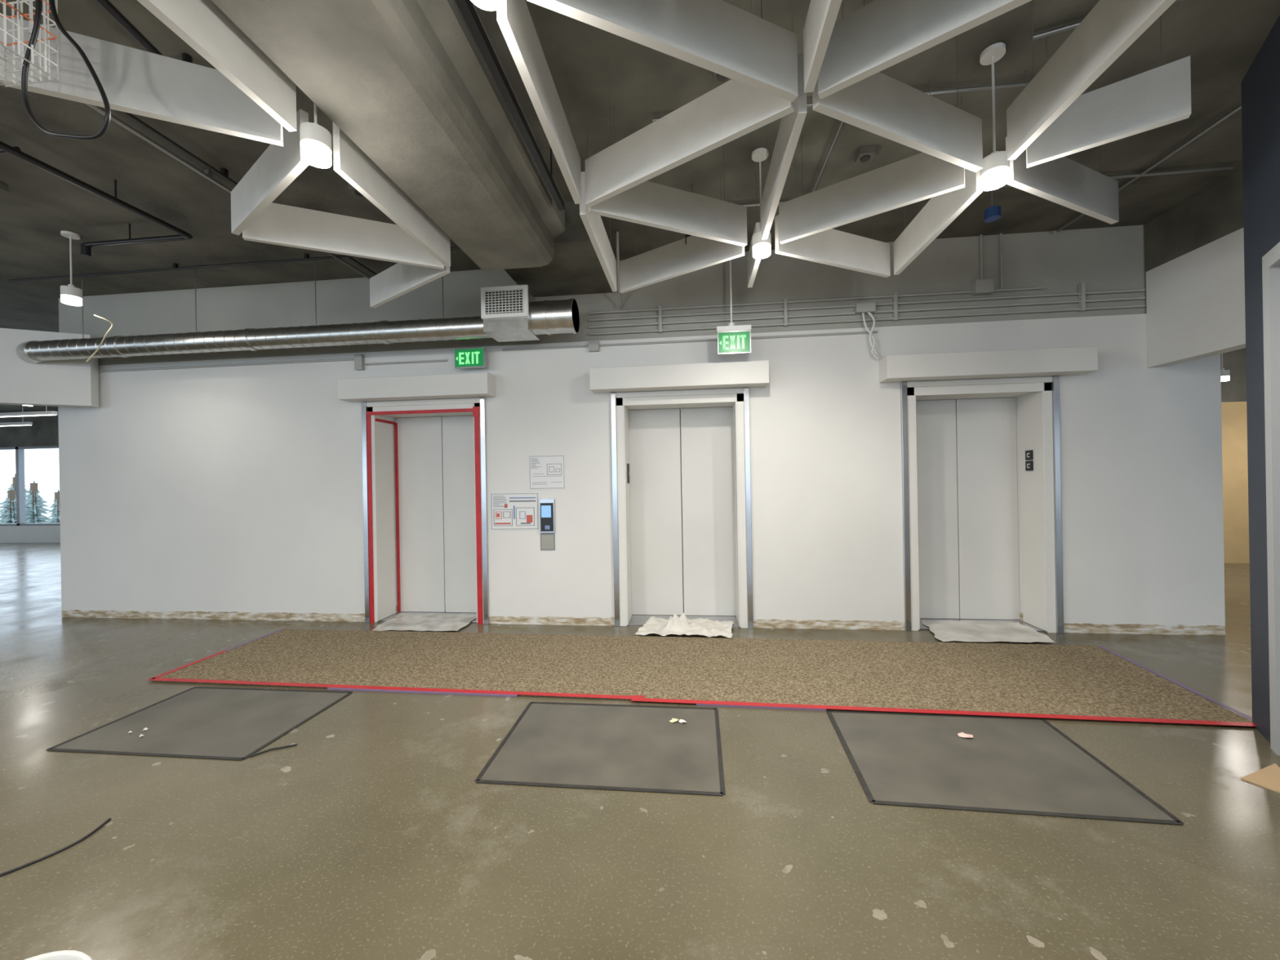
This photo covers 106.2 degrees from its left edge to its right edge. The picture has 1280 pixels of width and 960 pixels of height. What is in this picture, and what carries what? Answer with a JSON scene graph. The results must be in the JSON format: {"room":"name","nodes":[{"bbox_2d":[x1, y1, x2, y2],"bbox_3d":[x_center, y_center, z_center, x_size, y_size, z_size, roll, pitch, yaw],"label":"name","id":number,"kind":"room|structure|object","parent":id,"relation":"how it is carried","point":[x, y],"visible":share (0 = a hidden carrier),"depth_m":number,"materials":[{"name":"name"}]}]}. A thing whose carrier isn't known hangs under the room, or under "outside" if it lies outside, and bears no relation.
{"room":"lobby","nodes":[
{"label":"lobby","id":0,"kind":"room"},
{"bbox_2d":[0,182,8,192],"bbox_3d":[-4.595,-2.089,3.412,0.100,0.058,0.100,-1,0,6],"label":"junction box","id":1,"kind":"object","parent":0,"point":[3,187],"depth_m":3.44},
{"bbox_2d":[0,410,60,542],"bbox_3d":[-15.503,-0.104,13.352,19.400,3.650,0.200,-1,0,6],"label":"window","id":2,"kind":"structure","parent":0,"point":[43,433],"depth_m":13.44,"materials":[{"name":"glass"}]},
{"bbox_2d":[0,328,99,407],"bbox_3d":[-8.499,-1.162,4.281,5.321,0.780,0.140,-1,0,-24],"label":"wall","id":3,"kind":"structure","parent":0,"point":[74,382],"depth_m":5.14,"materials":[{"name":"paint"}]},
{"bbox_2d":[347,182,364,197],"bbox_3d":[-2.067,-2.133,3.540,0.100,0.058,0.100,-1,0,6],"label":"junction box","id":4,"kind":"object","parent":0,"point":[350,188],"depth_m":3.51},
{"bbox_2d":[0,542,1279,959],"bbox_3d":[-6.272,1.660,2.193,41.000,0.200,21.000,-1,0,6],"label":"floor","id":5,"kind":"structure","parent":0,"point":[373,836],"depth_m":1.93,"materials":[{"name":"concrete"}]},
{"bbox_2d":[0,817,111,876],"bbox_3d":[-2.458,1.487,1.862,0.547,0.010,0.159,-1,0,-45],"label":"cable","id":6,"kind":"object","parent":5,"relation":"on","point":[109,819],"visible":1,"depth_m":1.91,"materials":[{"name":"black plastic"}]},
{"bbox_2d":[24,950,93,959],"bbox_3d":[-1.340,1.289,0.978,0.306,0.370,0.315,-1,0,6],"label":"plastic bucket","id":7,"kind":"object","parent":5,"relation":"on","point":[63,954],"visible":1,"depth_m":1.12,"materials":[{"name":"white"}]},
{"bbox_2d":[46,686,352,759],"bbox_3d":[-2.664,1.494,3.021,1.242,0.004,0.827,-1,0,6],"label":"mat","id":8,"kind":"object","parent":5,"relation":"on","point":[226,723],"visible":1,"depth_m":2.94,"materials":[{"name":"concrete"}]},
{"bbox_2d":[249,743,297,757],"bbox_3d":[-2.009,1.479,2.639,0.208,0.010,0.032,-1,0,-33],"label":"scrap","id":9,"kind":"object","parent":5,"relation":"on","point":[295,744],"visible":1,"depth_m":2.64,"materials":[{"name":"black plastic"}]},
{"bbox_2d":[372,613,476,631],"bbox_3d":[-2.221,1.472,5.003,0.976,0.007,0.644,-1,0,6],"label":"plastic sheet","id":10,"kind":"object","parent":5,"relation":"on","point":[402,621],"visible":0.99,"depth_m":4.98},
{"bbox_2d":[474,701,725,795],"bbox_3d":[-0.162,1.451,2.678,1.222,0.004,0.847,-1,0,6],"label":"mat","id":11,"kind":"object","parent":5,"relation":"on","point":[597,746],"visible":1,"depth_m":2.58,"materials":[{"name":"concrete"}]},
{"bbox_2d":[634,612,733,637],"bbox_3d":[0.443,1.349,4.612,0.883,0.158,0.575,-1,0,13],"label":"cloth","id":12,"kind":"object","parent":5,"relation":"on","point":[677,625],"visible":1,"depth_m":4.55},
{"bbox_2d":[148,628,1256,726],"bbox_3d":[0.031,1.441,3.755,7.470,0.015,1.393,-1,0,6],"label":"tape","id":13,"kind":"object","parent":5,"relation":"on","point":[331,686],"visible":0.91,"depth_m":3.12,"materials":[{"name":"red"}]},
{"bbox_2d":[155,628,1252,722],"bbox_3d":[0.033,1.444,3.776,7.400,0.012,1.350,-1,0,6],"label":"carpet","id":14,"kind":"object","parent":5,"relation":"on","point":[1080,680],"visible":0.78,"depth_m":3.63,"materials":[{"name":"carpet"}]},
{"bbox_2d":[921,620,1055,642],"bbox_3d":[3.122,1.378,4.400,0.998,0.008,0.646,-1,0,6],"label":"paper sheet","id":15,"kind":"object","parent":5,"relation":"on","point":[944,630],"visible":1,"depth_m":4.36,"materials":[{"name":"paper"}]},
{"bbox_2d":[826,710,1183,824],"bbox_3d":[1.695,1.418,2.467,1.274,0.004,0.889,-1,0,6],"label":"mat","id":16,"kind":"object","parent":5,"relation":"on","point":[1009,765],"visible":1,"depth_m":2.36,"materials":[{"name":"concrete"}]},
{"bbox_2d":[957,732,973,737],"bbox_3d":[1.795,1.406,2.652,0.056,0.014,0.070,-1,0,-43],"label":"paper scrap","id":17,"kind":"object","parent":16,"relation":"on","point":[962,734],"visible":1,"depth_m":2.65,"materials":[{"name":"white"}]},
{"bbox_2d":[1240,763,1279,793],"bbox_3d":[2.989,1.395,2.241,0.322,0.006,0.138,-1,0,-20],"label":"cardboard sheet","id":18,"kind":"object","parent":5,"relation":"on","point":[1268,777],"visible":1,"depth_m":2.25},
{"bbox_2d":[0,0,1279,413],"bbox_3d":[-6.340,-2.215,2.193,41.000,0.250,21.000,-1,0,6],"label":"ceiling","id":19,"kind":"structure","parent":0,"point":[1222,39],"depth_m":3.23,"materials":[{"name":"concrete"}]},
{"bbox_2d":[0,404,32,426],"bbox_3d":[-15.397,-1.591,11.326,2.400,0.676,0.080,-1,0,6],"label":"linear pendant light","id":20,"kind":"object","parent":19,"relation":"hanging from","point":[8,424],"visible":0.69,"depth_m":11.21,"materials":[{"name":"white"}]},
{"bbox_2d":[0,405,57,417],"bbox_3d":[-13.041,-1.633,9.863,2.400,0.676,0.080,-1,0,6],"label":"linear pendant light","id":21,"kind":"object","parent":19,"relation":"hanging from","point":[50,412],"visible":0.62,"depth_m":9.76,"materials":[{"name":"white"}]},
{"bbox_2d":[0,0,58,87],"bbox_3d":[-2.227,-1.799,1.647,0.226,0.721,0.206,-1,0,6],"label":"chandelier","id":22,"kind":"object","parent":19,"relation":"hanging from","point":[20,29],"visible":0.87,"depth_m":1.73,"materials":[{"name":"white"}]},
{"bbox_2d":[21,0,111,140],"bbox_3d":[-1.995,-1.656,1.657,0.356,0.960,0.046,-1,0,6],"label":"hanging cable","id":23,"kind":"object","parent":19,"relation":"hanging from","point":[35,31],"visible":1,"depth_m":1.66,"materials":[{"name":"black plastic"}]},
{"bbox_2d":[60,230,82,306],"bbox_3d":[-4.885,-1.813,4.128,0.123,0.600,0.123,-1,0,6],"label":"pendant light","id":24,"kind":"object","parent":19,"relation":"hanging from","point":[70,295],"visible":1,"depth_m":4.11,"materials":[{"name":"white"}]},
{"bbox_2d":[0,141,192,257],"bbox_3d":[-4.460,-2.002,1.255,1.031,0.238,5.540,-1,0,6],"label":"pipe","id":25,"kind":"object","parent":19,"relation":"attached to","point":[86,247],"visible":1,"depth_m":3.56,"materials":[{"name":"black metal"}]},
{"bbox_2d":[0,13,283,146],"bbox_3d":[-2.123,-1.837,1.959,1.086,0.648,0.036,-1,0,-24],"label":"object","id":26,"kind":"object","parent":19,"relation":"hanging from","point":[134,81],"visible":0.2,"depth_m":1.98,"materials":[{"name":"grey fabric"}]},
{"bbox_2d":[94,0,192,62],"bbox_3d":[-2.250,-2.075,1.950,0.040,0.168,1.043,-1,0,-6],"label":"pipe","id":27,"kind":"object","parent":19,"relation":"attached to","point":[106,5],"visible":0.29,"depth_m":2.13,"materials":[{"name":"black plastic"}]},
{"bbox_2d":[137,0,296,131],"bbox_3d":[-1.580,-1.847,1.561,0.036,0.648,1.086,-1,0,6],"label":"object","id":28,"kind":"object","parent":19,"relation":"hanging from","point":[202,24],"visible":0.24,"depth_m":1.80,"materials":[{"name":"grey fabric"}]},
{"bbox_2d":[85,103,370,279],"bbox_3d":[-3.064,-2.114,2.693,0.030,0.062,4.700,-1,0,6],"label":"conduit","id":29,"kind":"object","parent":19,"relation":"attached to","point":[208,174],"visible":0.54,"depth_m":3.12,"materials":[{"name":"grey"}]},
{"bbox_2d":[8,246,461,282],"bbox_3d":[-3.908,-2.100,4.645,5.100,0.060,0.030,-1,0,6],"label":"conduit","id":30,"kind":"object","parent":19,"relation":"attached to","point":[175,266],"visible":0.76,"depth_m":4.69,"materials":[{"name":"grey metal"}]},
{"bbox_2d":[120,111,377,275],"bbox_3d":[-2.945,-2.118,2.680,0.030,0.058,4.700,-1,0,6],"label":"conduit","id":31,"kind":"object","parent":19,"relation":"attached to","point":[224,172],"visible":0.36,"depth_m":3.11,"materials":[{"name":"black metal"}]},
{"bbox_2d":[231,108,309,235],"bbox_3d":[-2.051,-1.839,2.628,1.086,0.648,0.036,-1,0,36],"label":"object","id":32,"kind":"object","parent":19,"relation":"hanging from","point":[277,166],"visible":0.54,"depth_m":2.57,"materials":[{"name":"grey fabric"}]},
{"bbox_2d":[15,260,579,364],"bbox_3d":[-3.593,-1.708,4.741,6.055,0.855,0.408,-1,0,8],"label":"air duct","id":33,"kind":"object","parent":19,"relation":"hanging from","point":[508,313],"visible":0.98,"depth_m":4.54,"materials":[{"name":"metal"}]},
{"bbox_2d":[85,314,113,361],"bbox_3d":[-5.087,-1.312,4.524,0.943,0.270,0.119,-1,0,38],"label":"loose wire","id":34,"kind":"object","parent":33,"relation":"hanging from","point":[112,326],"visible":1,"depth_m":4.54,"materials":[{"name":"beige"}]},
{"bbox_2d":[299,102,332,168],"bbox_3d":[-1.507,-1.827,2.230,0.123,0.690,0.123,-1,0,6],"label":"pendant light","id":35,"kind":"object","parent":19,"relation":"hanging from","point":[315,140],"visible":0.73,"depth_m":2.19,"materials":[{"name":"white"}]},
{"bbox_2d":[242,197,444,269],"bbox_3d":[-1.952,-1.840,3.237,1.161,0.648,0.036,-1,0,-24],"label":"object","id":36,"kind":"object","parent":19,"relation":"hanging from","point":[281,224],"visible":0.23,"depth_m":3.19,"materials":[{"name":"grey fabric"}]},
{"bbox_2d":[333,122,450,266],"bbox_3d":[-1.435,-1.849,2.899,0.036,0.648,1.086,-1,0,6],"label":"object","id":37,"kind":"object","parent":19,"relation":"hanging from","point":[350,162],"visible":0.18,"depth_m":2.71,"materials":[{"name":"grey fabric"}]},
{"bbox_2d":[369,262,449,308],"bbox_3d":[-1.883,-1.841,3.869,1.161,0.648,0.036,-1,0,36],"label":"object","id":38,"kind":"object","parent":19,"relation":"hanging from","point":[399,279],"visible":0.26,"depth_m":3.91,"materials":[{"name":"grey fabric"}]},
{"bbox_2d":[211,0,616,297],"bbox_3d":[-1.419,-1.925,-1.732,0.940,0.498,13.258,-1,0,6],"label":"ceiling beam","id":39,"kind":"structure","parent":19,"relation":"attached to","point":[409,82],"depth_m":2.32,"materials":[{"name":"concrete"}]},
{"bbox_2d":[470,0,505,10],"bbox_3d":[-0.482,-1.845,1.480,0.123,0.690,0.123,-1,0,6],"label":"pendant light","id":40,"kind":"object","parent":19,"relation":"hanging from","point":[487,5],"visible":1,"depth_m":1.52,"materials":[{"name":"white"}]},
{"bbox_2d":[454,0,564,210],"bbox_3d":[-0.724,-2.052,1.910,0.040,0.268,3.050,-1,0,6],"label":"channel","id":41,"kind":"object","parent":19,"relation":"attached to","point":[466,7],"visible":1,"depth_m":2.39,"materials":[{"name":"black metal"}]},
{"bbox_2d":[496,0,581,204],"bbox_3d":[-0.409,-1.867,2.149,0.036,0.648,1.086,-1,0,6],"label":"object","id":42,"kind":"object","parent":19,"relation":"hanging from","point":[514,20],"visible":1,"depth_m":1.98,"materials":[{"name":"grey fabric"}]},
{"bbox_2d":[579,124,617,292],"bbox_3d":[-0.276,-1.869,3.375,0.036,0.648,1.161,-1,0,6],"label":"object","id":43,"kind":"object","parent":19,"relation":"hanging from","point":[593,223],"visible":0.72,"depth_m":3.26,"materials":[{"name":"grey fabric"}]},
{"bbox_2d":[615,231,621,307],"bbox_3d":[-0.202,-1.946,4.486,0.028,0.484,0.536,-1,0,-1],"label":"conduit","id":44,"kind":"object","parent":19,"relation":"attached to","point":[616,232],"visible":0.94,"depth_m":4.40,"materials":[{"name":"grey"}]},
{"bbox_2d":[526,0,798,102],"bbox_3d":[0.134,-1.877,1.751,1.086,0.648,0.036,-1,0,-24],"label":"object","id":45,"kind":"object","parent":19,"relation":"hanging from","point":[719,37],"visible":1,"depth_m":1.78,"materials":[{"name":"grey fabric"}]},
{"bbox_2d":[588,106,746,246],"bbox_3d":[0.202,-1.878,2.985,1.086,0.648,0.036,-1,0,-24],"label":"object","id":46,"kind":"object","parent":19,"relation":"hanging from","point":[648,203],"visible":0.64,"depth_m":2.98,"materials":[{"name":"grey fabric"}]},
{"bbox_2d":[618,185,744,293],"bbox_3d":[0.275,-1.879,3.654,1.086,0.648,0.036,-1,0,36],"label":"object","id":47,"kind":"object","parent":19,"relation":"hanging from","point":[677,258],"visible":0.7,"depth_m":3.65,"materials":[{"name":"grey fabric"}]},
{"bbox_2d":[584,0,793,207],"bbox_3d":[0.168,-1.877,2.368,1.161,0.648,0.036,-1,0,36],"label":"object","id":48,"kind":"object","parent":19,"relation":"hanging from","point":[733,109],"visible":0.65,"depth_m":2.33,"materials":[{"name":"grey fabric"}]},
{"bbox_2d":[684,184,693,244],"bbox_3d":[0.396,-1.981,3.595,0.120,0.448,0.040,-1,0,6],"label":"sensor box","id":49,"kind":"object","parent":19,"relation":"attached to","point":[692,185],"visible":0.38,"depth_m":3.58,"materials":[{"name":"grey"}]},
{"bbox_2d":[716,259,751,355],"bbox_3d":[0.843,-1.677,4.351,0.305,1.073,0.058,-1,0,6],"label":"exit sign","id":50,"kind":"object","parent":19,"relation":"hanging from","point":[732,339],"visible":0.93,"depth_m":4.33,"materials":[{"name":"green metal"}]},
{"bbox_2d":[746,187,760,287],"bbox_3d":[0.861,-1.889,3.649,0.036,0.648,0.531,-1,0,6],"label":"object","id":51,"kind":"object","parent":19,"relation":"hanging from","point":[753,264],"visible":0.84,"depth_m":3.65,"materials":[{"name":"grey fabric"}]},
{"bbox_2d":[751,147,771,258],"bbox_3d":[0.818,-1.868,3.256,0.123,0.690,0.123,-1,0,6],"label":"pendant light","id":52,"kind":"object","parent":19,"relation":"hanging from","point":[761,248],"visible":0.91,"depth_m":3.23,"materials":[{"name":"white"}]},
{"bbox_2d":[760,0,806,239],"bbox_3d":[0.745,-1.887,2.587,0.036,0.648,1.086,-1,0,6],"label":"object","id":53,"kind":"object","parent":19,"relation":"hanging from","point":[791,125],"visible":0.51,"depth_m":2.40,"materials":[{"name":"grey fabric"}]},
{"bbox_2d":[803,0,842,93],"bbox_3d":[0.612,-1.885,1.361,0.036,0.648,1.161,-1,0,6],"label":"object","id":54,"kind":"object","parent":19,"relation":"hanging from","point":[822,15],"visible":1,"depth_m":1.77,"materials":[{"name":"grey fabric"}]},
{"bbox_2d":[811,120,844,191],"bbox_3d":[1.187,-2.191,2.482,0.020,0.020,4.200,-1,0,6],"label":"conduit","id":55,"kind":"object","parent":19,"relation":"attached to","point":[841,122],"visible":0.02,"depth_m":3.23,"materials":[{"name":"grey"}]},
{"bbox_2d":[774,164,890,277],"bbox_3d":[1.433,-1.899,3.528,1.086,0.648,0.036,-1,0,-24],"label":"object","id":56,"kind":"object","parent":19,"relation":"hanging from","point":[833,247],"visible":0.7,"depth_m":3.53,"materials":[{"name":"grey fabric"}]},
{"bbox_2d":[652,80,1031,122],"bbox_3d":[1.170,-2.191,2.786,2.200,0.020,0.020,-1,0,6],"label":"conduit","id":57,"kind":"object","parent":19,"relation":"attached to","point":[1022,83],"visible":0.36,"depth_m":2.70,"materials":[{"name":"grey"}]},
{"bbox_2d":[854,145,875,163],"bbox_3d":[1.522,-2.196,3.251,0.100,0.058,0.100,-1,0,6],"label":"junction box","id":58,"kind":"object","parent":19,"relation":"attached to","point":[864,153],"depth_m":3.22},
{"bbox_2d":[778,83,964,244],"bbox_3d":[1.331,-1.897,2.881,1.011,0.648,0.036,-1,0,36],"label":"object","id":59,"kind":"object","parent":19,"relation":"hanging from","point":[921,176],"visible":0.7,"depth_m":2.84,"materials":[{"name":"grey fabric"}]},
{"bbox_2d":[812,0,982,172],"bbox_3d":[1.228,-1.896,2.234,1.086,0.648,0.036,-1,0,-24],"label":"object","id":60,"kind":"object","parent":19,"relation":"hanging from","point":[879,104],"visible":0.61,"depth_m":2.22,"materials":[{"name":"grey fabric"}]},
{"bbox_2d":[817,0,1031,99],"bbox_3d":[1.193,-1.895,1.617,1.161,0.648,0.036,-1,0,36],"label":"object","id":61,"kind":"object","parent":19,"relation":"hanging from","point":[879,35],"visible":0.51,"depth_m":1.79,"materials":[{"name":"grey fabric"}]},
{"bbox_2d":[893,96,983,275],"bbox_3d":[1.916,-1.908,3.175,0.036,0.648,1.086,-1,0,6],"label":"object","id":62,"kind":"object","parent":19,"relation":"hanging from","point":[940,211],"visible":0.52,"depth_m":3.13,"materials":[{"name":"grey fabric"}]},
{"bbox_2d":[738,165,1234,207],"bbox_3d":[2.421,-2.213,3.656,3.700,0.024,0.024,-1,0,6],"label":"conduit","id":63,"kind":"object","parent":19,"relation":"attached to","point":[1230,167],"visible":0.4,"depth_m":3.50,"materials":[{"name":"grey"}]},
{"bbox_2d":[983,190,1000,222],"bbox_3d":[2.556,-2.069,3.490,0.100,0.348,0.100,-1,0,6],"label":"smoke detector","id":64,"kind":"object","parent":19,"relation":"attached to","point":[992,214],"visible":0.83,"depth_m":3.47,"materials":[{"name":"blue plastic"}]},
{"bbox_2d":[979,42,1009,191],"bbox_3d":[1.844,-1.885,2.506,0.123,0.690,0.123,-1,0,6],"label":"pendant light","id":65,"kind":"object","parent":19,"relation":"hanging from","point":[994,173],"visible":0.96,"depth_m":2.48,"materials":[{"name":"white"}]},
{"bbox_2d":[1005,70,1119,224],"bbox_3d":[2.459,-1.917,2.777,1.086,0.648,0.036,-1,0,-24],"label":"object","id":66,"kind":"object","parent":19,"relation":"hanging from","point":[1064,181],"visible":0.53,"depth_m":2.77,"materials":[{"name":"grey fabric"}]},
{"bbox_2d":[1006,0,1176,159],"bbox_3d":[1.771,-1.905,1.837,0.036,0.648,1.086,-1,0,6],"label":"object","id":67,"kind":"object","parent":19,"relation":"hanging from","point":[1111,27],"visible":1,"depth_m":1.95,"materials":[{"name":"grey fabric"}]},
{"bbox_2d":[1030,0,1183,40],"bbox_3d":[3.069,-2.224,2.148,2.291,0.024,0.128,-1,0,10],"label":"conduit","id":68,"kind":"object","parent":19,"relation":"attached to","point":[1072,26],"visible":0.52,"depth_m":2.36,"materials":[{"name":"grey"}]},
{"bbox_2d":[1026,15,1191,168],"bbox_3d":[2.173,-1.912,2.264,0.556,0.648,0.036,-1,0,36],"label":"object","id":69,"kind":"object","parent":19,"relation":"hanging from","point":[1159,96],"visible":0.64,"depth_m":2.22,"materials":[{"name":"grey fabric"}]},
{"bbox_2d":[1056,103,1241,231],"bbox_3d":[3.669,-2.234,3.571,0.024,0.024,1.500,-1,0,6],"label":"conduit","id":70,"kind":"object","parent":19,"relation":"attached to","point":[1239,107],"visible":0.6,"depth_m":3.26,"materials":[{"name":"grey"}]},
{"bbox_2d":[1220,353,1230,382],"bbox_3d":[7.526,-1.805,6.220,0.123,1.050,0.123,-1,0,6],"label":"pendant light","id":71,"kind":"object","parent":19,"relation":"hanging from","point":[1225,374],"visible":0.48,"depth_m":6.17,"materials":[{"name":"white"}]},
{"bbox_2d":[57,224,1225,635],"bbox_3d":[-0.559,-0.365,6.769,11.800,3.650,3.860,-1,0,6],"label":"wall","id":72,"kind":"structure","parent":0,"point":[233,492],"depth_m":4.80,"materials":[{"name":"paint"}]},
{"bbox_2d":[337,372,495,402],"bbox_3d":[-2.282,-0.948,4.912,1.595,0.225,0.198,-1,0,6],"label":"box","id":73,"kind":"object","parent":72,"relation":"attached to","point":[482,384],"visible":1,"depth_m":4.82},
{"bbox_2d":[366,406,483,624],"bbox_3d":[-2.220,0.374,5.175,1.243,2.230,0.388,-1,0,6],"label":"tape","id":74,"kind":"object","parent":72,"relation":"attached to","point":[476,410],"visible":1,"depth_m":5.04,"materials":[{"name":"plastic"}]},
{"bbox_2d":[361,397,488,624],"bbox_3d":[-2.222,0.329,5.146,1.350,2.320,0.330,-1,0,6],"label":"trim","id":75,"kind":"structure","parent":72,"relation":"attached to","point":[382,451],"depth_m":5.06,"materials":[{"name":"silver metal"}]},
{"bbox_2d":[378,415,476,622],"bbox_3d":[-2.210,0.390,5.245,1.104,2.197,0.430,-1,0,6],"label":"door","id":76,"kind":"structure","parent":72,"relation":"in","point":[436,460],"depth_m":5.38,"materials":[{"name":"white metal"}]},
{"bbox_2d":[454,346,485,368],"bbox_3d":[-1.700,-1.223,4.876,0.310,0.195,0.145,-1,0,6],"label":"exit sign","id":77,"kind":"object","parent":72,"relation":"attached to","point":[468,357],"visible":1,"depth_m":4.81,"materials":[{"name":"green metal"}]},
{"bbox_2d":[98,330,877,372],"bbox_3d":[-2.172,-1.262,4.977,8.850,0.180,0.052,-1,0,6],"label":"conduit","id":78,"kind":"object","parent":72,"relation":"attached to","point":[593,345],"visible":0.88,"depth_m":4.99,"materials":[{"name":"grey"}]},
{"bbox_2d":[489,492,539,530],"bbox_3d":[-1.280,0.320,4.904,0.525,0.385,0.005,-1,0,6],"label":"evacuation plan","id":79,"kind":"object","parent":72,"relation":"attached to","point":[508,511],"visible":1,"depth_m":4.90,"materials":[{"name":"white paper"}]},
{"bbox_2d":[528,454,565,489],"bbox_3d":[-0.941,-0.079,4.867,0.380,0.350,0.005,-1,0,6],"label":"paper","id":80,"kind":"object","parent":72,"relation":"attached to","point":[546,472],"visible":1,"depth_m":4.87,"materials":[{"name":"white paper"}]},
{"bbox_2d":[539,498,555,533],"bbox_3d":[-0.936,0.361,4.850,0.150,0.340,0.039,-1,0,6],"label":"reader","id":81,"kind":"object","parent":72,"relation":"attached to","point":[547,506],"visible":1,"depth_m":4.83,"materials":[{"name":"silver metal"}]},
{"bbox_2d":[540,533,555,550],"bbox_3d":[-0.934,0.626,4.866,0.150,0.170,0.007,-1,0,6],"label":"plate","id":82,"kind":"object","parent":72,"relation":"attached to","point":[547,540],"visible":1,"depth_m":4.86,"materials":[{"name":"grey"}]},
{"bbox_2d":[626,463,630,483],"bbox_3d":[-0.117,-0.068,4.946,0.016,0.200,0.090,-1,0,6],"label":"panel","id":83,"kind":"object","parent":72,"relation":"attached to","point":[628,464],"visible":1,"depth_m":4.90,"materials":[{"name":"black plastic"}]},
{"bbox_2d":[589,360,768,393],"bbox_3d":[0.364,-0.994,4.625,1.686,0.225,0.198,-1,0,6],"label":"box","id":84,"kind":"object","parent":72,"relation":"attached to","point":[745,374],"visible":1,"depth_m":4.53,"materials":[{"name":"metal"}]},
{"bbox_2d":[610,387,753,628],"bbox_3d":[0.417,0.283,4.859,1.350,2.320,0.330,-1,0,6],"label":"trim","id":85,"kind":"structure","parent":72,"relation":"attached to","point":[740,396],"depth_m":4.74,"materials":[{"name":"silver metal"}]},
{"bbox_2d":[627,406,739,626],"bbox_3d":[0.429,0.344,4.958,1.104,2.197,0.430,-1,0,6],"label":"door","id":86,"kind":"structure","parent":72,"relation":"in","point":[682,460],"depth_m":5.08,"materials":[{"name":"white metal"}]},
{"bbox_2d":[588,233,1145,335],"bbox_3d":[1.979,-1.859,4.533,5.020,0.748,0.068,-1,0,6],"label":"conduit","id":87,"kind":"object","parent":72,"relation":"attached to","point":[983,286],"visible":1,"depth_m":4.48,"materials":[{"name":"grey"}]},
{"bbox_2d":[853,302,879,359],"bbox_3d":[2.122,-1.384,4.496,0.196,0.527,0.111,-1,0,6],"label":"lead","id":88,"kind":"object","parent":87,"relation":"hanging from","point":[864,308],"visible":1,"depth_m":4.47,"materials":[{"name":"white"}]},
{"bbox_2d":[915,397,1044,631],"bbox_3d":[3.153,0.296,4.662,1.104,2.197,0.430,-1,0,6],"label":"door","id":89,"kind":"structure","parent":72,"relation":"in","point":[966,453],"depth_m":4.78,"materials":[{"name":"white metal"}]},
{"bbox_2d":[900,376,1063,633],"bbox_3d":[3.141,0.235,4.563,1.350,2.320,0.330,-1,0,6],"label":"trim","id":90,"kind":"structure","parent":72,"relation":"attached to","point":[1039,410],"depth_m":4.45,"materials":[{"name":"silver metal"}]},
{"bbox_2d":[1025,449,1033,471],"bbox_3d":[3.667,-0.184,4.533,0.016,0.190,0.085,-1,0,6],"label":"sign","id":91,"kind":"object","parent":90,"relation":"attached to","point":[1028,454],"visible":1,"depth_m":4.52,"materials":[{"name":"black plastic"}]},
{"bbox_2d":[879,346,1097,382],"bbox_3d":[3.095,-1.042,4.328,1.726,0.225,0.198,-1,0,6],"label":"box","id":92,"kind":"object","parent":72,"relation":"attached to","point":[1066,361],"visible":1,"depth_m":4.24,"materials":[{"name":"metal"}]},
{"bbox_2d":[712,71,730,84],"bbox_3d":[0.442,-2.177,2.563,0.100,0.058,0.100,-1,0,6],"label":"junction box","id":93,"kind":"object","parent":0,"point":[717,78],"depth_m":2.58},
{"bbox_2d":[1145,168,1245,367],"bbox_3d":[4.460,-1.637,2.700,0.260,1.278,3.138,-1,0,6],"label":"wall","id":94,"kind":"structure","parent":0,"point":[1194,250],"depth_m":3.84,"materials":[{"name":"paint"}]},
{"bbox_2d":[1220,347,1249,563],"bbox_3d":[9.171,-0.535,7.553,7.380,3.650,0.200,-1,0,6],"label":"wall","id":95,"kind":"structure","parent":0,"point":[1233,391],"depth_m":7.45,"materials":[{"name":"beige paint"}]},
{"bbox_2d":[1240,15,1279,742],"bbox_3d":[2.970,-0.426,1.996,0.160,3.648,1.750,-1,0,38],"label":"wall","id":96,"kind":"structure","parent":0,"point":[1260,86],"depth_m":2.60,"materials":[{"name":"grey paint"}]},
{"bbox_2d":[1262,241,1279,755],"bbox_3d":[2.970,0.123,2.003,0.165,2.550,1.130,-1,0,38],"label":"door frame","id":97,"kind":"structure","parent":96,"relation":"attached to","point":[1271,260],"depth_m":2.44,"materials":[{"name":"grey"}]},
{"label":"outside","id":98,"kind":"structure","parent":0,"visible":0},
{"bbox_3d":[-41.557,6.276,56.329,85.000,0.200,77.000,-1,0,6],"label":"ground","id":99,"kind":"structure","parent":98,"visible":0},
{"bbox_2d":[0,487,16,523],"bbox_3d":[-45.911,3.381,35.105,3.114,5.742,3.443,-1,0,6],"label":"conifer tree","id":100,"kind":"object","parent":99,"relation":"on","point":[9,515],"visible":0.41,"depth_m":35.00,"materials":[{"name":"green plant"}]},
{"bbox_2d":[0,476,27,523],"bbox_3d":[-50.144,2.910,38.529,3.645,6.831,3.442,-1,0,6],"label":"conifer tree","id":101,"kind":"object","parent":99,"relation":"on","point":[13,485],"visible":0.1,"depth_m":38.47,"materials":[{"name":"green plant"}]},
{"bbox_2d":[13,479,50,523],"bbox_3d":[-42.475,3.073,33.765,3.024,6.237,2.898,-1,0,6],"label":"conifer tree","id":102,"kind":"object","parent":99,"relation":"on","point":[34,505],"visible":0.43,"depth_m":33.69,"materials":[{"name":"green plant"}]},
{"bbox_2d":[47,488,60,523],"bbox_3d":[-39.183,3.362,32.385,2.733,5.544,2.798,-1,0,6],"label":"conifer tree","id":103,"kind":"object","parent":99,"relation":"on","point":[55,517],"visible":0.26,"depth_m":32.24,"materials":[{"name":"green plant"}]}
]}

